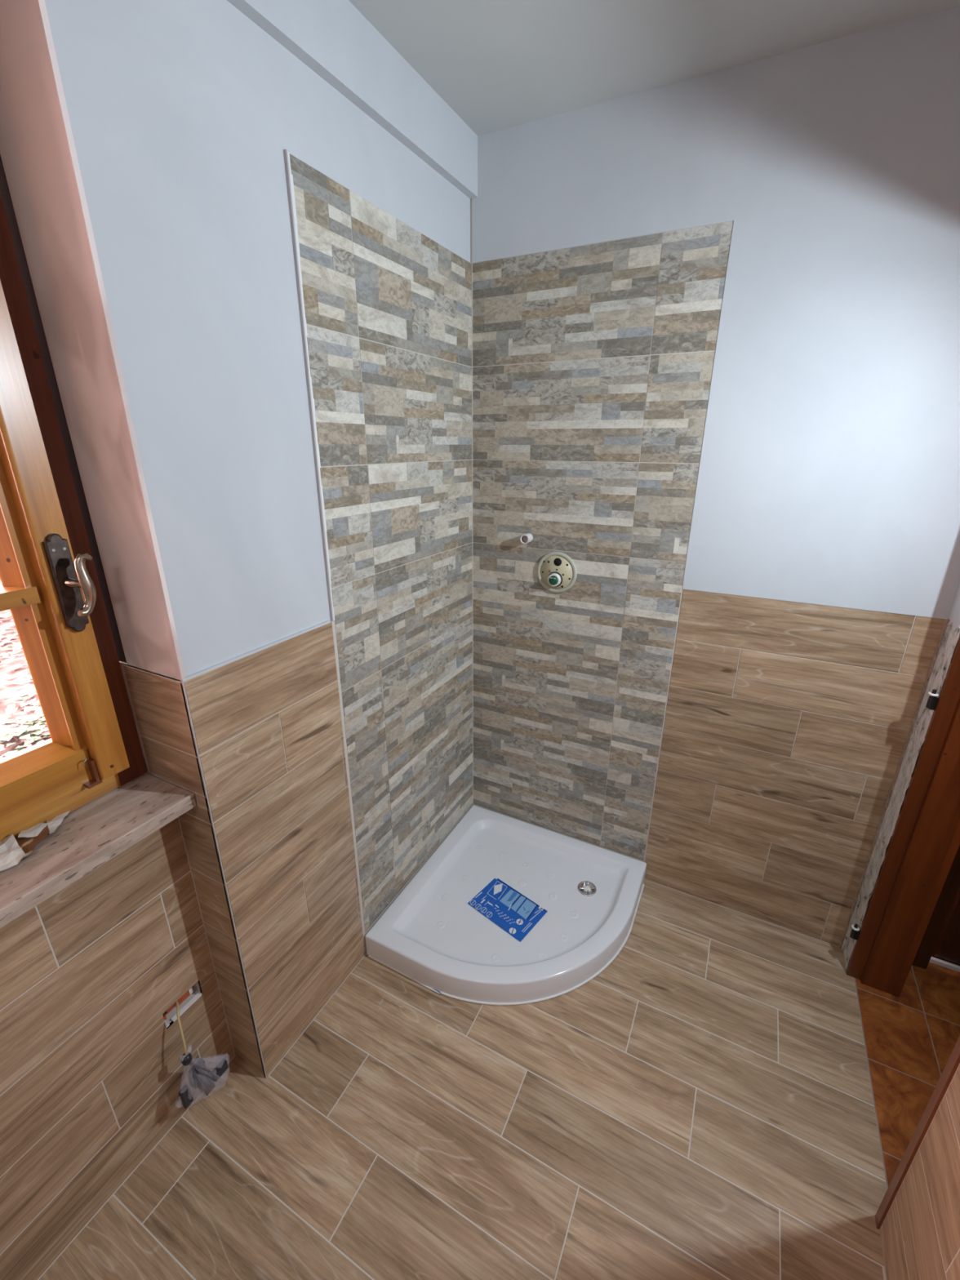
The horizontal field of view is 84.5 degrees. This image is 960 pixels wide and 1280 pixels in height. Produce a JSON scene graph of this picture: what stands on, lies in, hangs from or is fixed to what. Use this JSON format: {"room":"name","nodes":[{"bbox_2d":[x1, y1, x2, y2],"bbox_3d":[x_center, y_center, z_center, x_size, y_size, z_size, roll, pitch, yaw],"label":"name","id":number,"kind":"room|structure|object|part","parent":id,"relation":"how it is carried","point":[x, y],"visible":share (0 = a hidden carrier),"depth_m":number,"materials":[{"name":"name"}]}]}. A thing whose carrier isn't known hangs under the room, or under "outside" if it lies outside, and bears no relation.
{"room":"building under construction","nodes":[
{"label":"building under construction","id":0,"kind":"room"},
{"bbox_2d":[0,580,51,757],"bbox_3d":[-10.268,-4.607,10.922,22.000,4.849,26.000,10,23,25],"label":"ground","id":1,"kind":"structure","parent":0,"point":[8,688],"depth_m":4.21,"materials":[{"name":"soil"}]},
{"bbox_2d":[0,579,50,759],"bbox_3d":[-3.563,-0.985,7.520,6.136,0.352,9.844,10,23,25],"label":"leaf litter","id":2,"kind":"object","parent":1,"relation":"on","point":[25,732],"visible":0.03,"depth_m":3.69,"materials":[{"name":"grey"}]},
{"bbox_2d":[0,817,235,1279],"bbox_3d":[-0.983,0.896,1.113,0.233,0.955,0.800,10,23,25],"label":"wall","id":3,"kind":"structure","parent":0,"point":[93,975],"depth_m":1.14,"materials":[{"name":"beige tile"}]},
{"bbox_2d":[0,154,195,928],"bbox_3d":[-1.010,-0.200,0.724,0.484,1.460,0.900,10,23,25],"label":"window","id":4,"kind":"structure","parent":3,"relation":"in","point":[92,766],"depth_m":0.98,"materials":[{"name":"brown wood"}]},
{"bbox_2d":[0,810,70,871],"bbox_3d":[-0.878,0.380,0.983,0.108,0.030,0.227,10,23,25],"label":"wrapper","id":5,"kind":"object","parent":4,"relation":"on","point":[11,853],"visible":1,"depth_m":0.99,"materials":[{"name":"white paper"}]},
{"bbox_3d":[-0.965,0.336,0.856,0.064,0.104,0.593,10,23,25],"label":"sash rail","id":6,"kind":"part","parent":4,"relation":"part of","materials":[{"name":"orange wood"}]},
{"bbox_3d":[-0.972,0.397,0.917,0.062,0.043,0.635,10,23,25],"label":"frame rail","id":7,"kind":"part","parent":4,"relation":"part of","materials":[{"name":"orange wood"}]},
{"bbox_3d":[-0.758,-0.103,0.970,0.011,0.184,0.035,10,23,25],"label":"handle plate","id":8,"kind":"part","parent":4,"relation":"part of","materials":[{"name":"brown metal"}]},
{"bbox_3d":[-0.715,-0.098,0.955,0.023,0.114,0.044,10,23,25],"label":"handle lever","id":9,"kind":"part","parent":4,"relation":"part of","materials":[{"name":"silver metal"}]},
{"bbox_3d":[-0.915,0.445,0.908,0.264,0.033,0.748,10,23,25],"label":"sill","id":10,"kind":"part","parent":4,"relation":"part of","materials":[{"name":"stone"}]},
{"bbox_2d":[174,1000,187,1055],"bbox_3d":[-0.749,0.953,1.317,0.017,0.118,0.134,-16,26,-36],"label":"cable","id":11,"kind":"object","parent":3,"relation":"attached to","point":[176,1002],"visible":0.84,"depth_m":1.28,"materials":[{"name":"beige plastic"}]},
{"bbox_2d":[178,1051,228,1108],"bbox_3d":[-0.702,1.090,1.335,0.046,0.234,0.146,10,23,25],"label":"plastic bag","id":12,"kind":"object","parent":11,"relation":"hanging from","point":[198,1073],"visible":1,"depth_m":1.32,"materials":[{"name":"white plastic"}]},
{"bbox_2d":[0,0,473,1078],"bbox_3d":[-0.444,-0.188,1.668,0.362,2.604,1.332,10,23,25],"label":"wall","id":13,"kind":"structure","parent":0,"point":[254,298],"depth_m":1.18,"materials":[{"name":"beige tile"}]},
{"bbox_2d":[226,0,477,199],"bbox_3d":[-0.777,-0.956,0.256,0.028,0.163,3.300,10,23,25],"label":"beam","id":14,"kind":"structure","parent":13,"relation":"attached to","point":[331,37],"depth_m":1.20,"materials":[{"name":"white paint"}]},
{"bbox_2d":[37,879,959,1279],"bbox_3d":[0.652,1.519,0.741,3.260,0.074,3.900,10,23,25],"label":"floor","id":15,"kind":"structure","parent":0,"point":[701,1106],"depth_m":1.36,"materials":[{"name":"beige tile"}]},
{"bbox_2d":[364,804,646,1005],"bbox_3d":[0.139,0.990,1.968,0.793,0.091,0.793,10,23,25],"label":"shower tray","id":16,"kind":"object","parent":15,"relation":"on","point":[506,910],"visible":1,"depth_m":1.91,"materials":[{"name":"white ceramic"}]},
{"bbox_3d":[0.143,0.978,1.960,0.123,0.001,0.081,16,26,36],"label":"printed panel","id":17,"kind":"part","parent":16,"relation":"part of","materials":[{"name":"blue paper"}]},
{"bbox_2d":[348,0,959,136],"bbox_3d":[0.453,-0.839,-0.397,3.600,0.142,3.570,10,23,25],"label":"ceiling","id":18,"kind":"structure","parent":0,"point":[499,64],"depth_m":1.21,"materials":[{"name":"paint"}]},
{"bbox_2d":[470,5,959,946],"bbox_3d":[0.618,-0.233,1.799,1.600,2.604,0.111,10,23,25],"label":"wall","id":19,"kind":"structure","parent":0,"point":[716,315],"depth_m":1.58,"materials":[{"name":"beige tile"}]},
{"bbox_2d":[520,533,533,544],"bbox_3d":[0.168,-0.367,1.909,0.035,0.035,0.044,10,23,25],"label":"stub","id":20,"kind":"object","parent":19,"relation":"attached to","point":[526,538],"visible":1,"depth_m":1.90,"materials":[{"name":"white plastic"}]},
{"bbox_2d":[537,551,577,592],"bbox_3d":[0.269,-0.239,1.898,0.149,0.149,0.045,10,23,25],"label":"shower mixer","id":21,"kind":"object","parent":19,"relation":"attached to","point":[557,572],"visible":1,"depth_m":1.90,"materials":[{"name":"beige plastic"}]},
{"bbox_3d":[0.276,-0.243,1.911,0.123,0.123,0.005,10,23,25],"label":"mounting plate","id":22,"kind":"part","parent":21,"relation":"part of","materials":[{"name":"beige plastic"}]},
{"bbox_2d":[840,582,959,969],"bbox_3d":[1.331,-0.085,1.405,0.130,2.604,0.223,10,23,25],"label":"wall pier","id":23,"kind":"object","parent":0,"point":[949,637],"visible":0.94,"depth_m":1.56,"materials":[{"name":"white"}]},
{"bbox_2d":[879,1063,959,1279],"bbox_3d":[0.389,0.547,-0.306,0.127,2.604,2.510,10,23,25],"label":"wall","id":24,"kind":"structure","parent":0,"point":[920,1230],"depth_m":1.01,"materials":[{"name":"beige tile"}]},
{"bbox_3d":[2.151,0.005,1.170,1.558,2.604,0.076,10,23,25],"label":"wall","id":25,"kind":"structure","parent":0,"visible":0},
{"bbox_2d":[912,844,959,968],"bbox_3d":[1.856,0.195,1.301,0.916,2.045,0.086,10,23,25],"label":"door","id":26,"kind":"structure","parent":25,"relation":"in","point":[941,935],"depth_m":1.74,"materials":[{"name":"brown wood"}]},
{"bbox_3d":[1.150,-0.939,0.706,0.127,0.516,0.790,10,23,25],"label":"wall","id":27,"kind":"structure","parent":0,"visible":0},
{"bbox_2d":[845,634,959,1229],"bbox_3d":[1.131,0.241,1.108,0.164,2.098,0.742,10,23,25],"label":"door frame","id":28,"kind":"structure","parent":27,"relation":"in","point":[924,843],"depth_m":1.52,"materials":[{"name":"brown wood"}]},
{"bbox_3d":[1.351,0.149,1.359,0.018,2.098,0.066,10,23,25],"label":"casing","id":29,"kind":"part","parent":28,"relation":"part of","materials":[{"name":"brown wood"}]}
]}

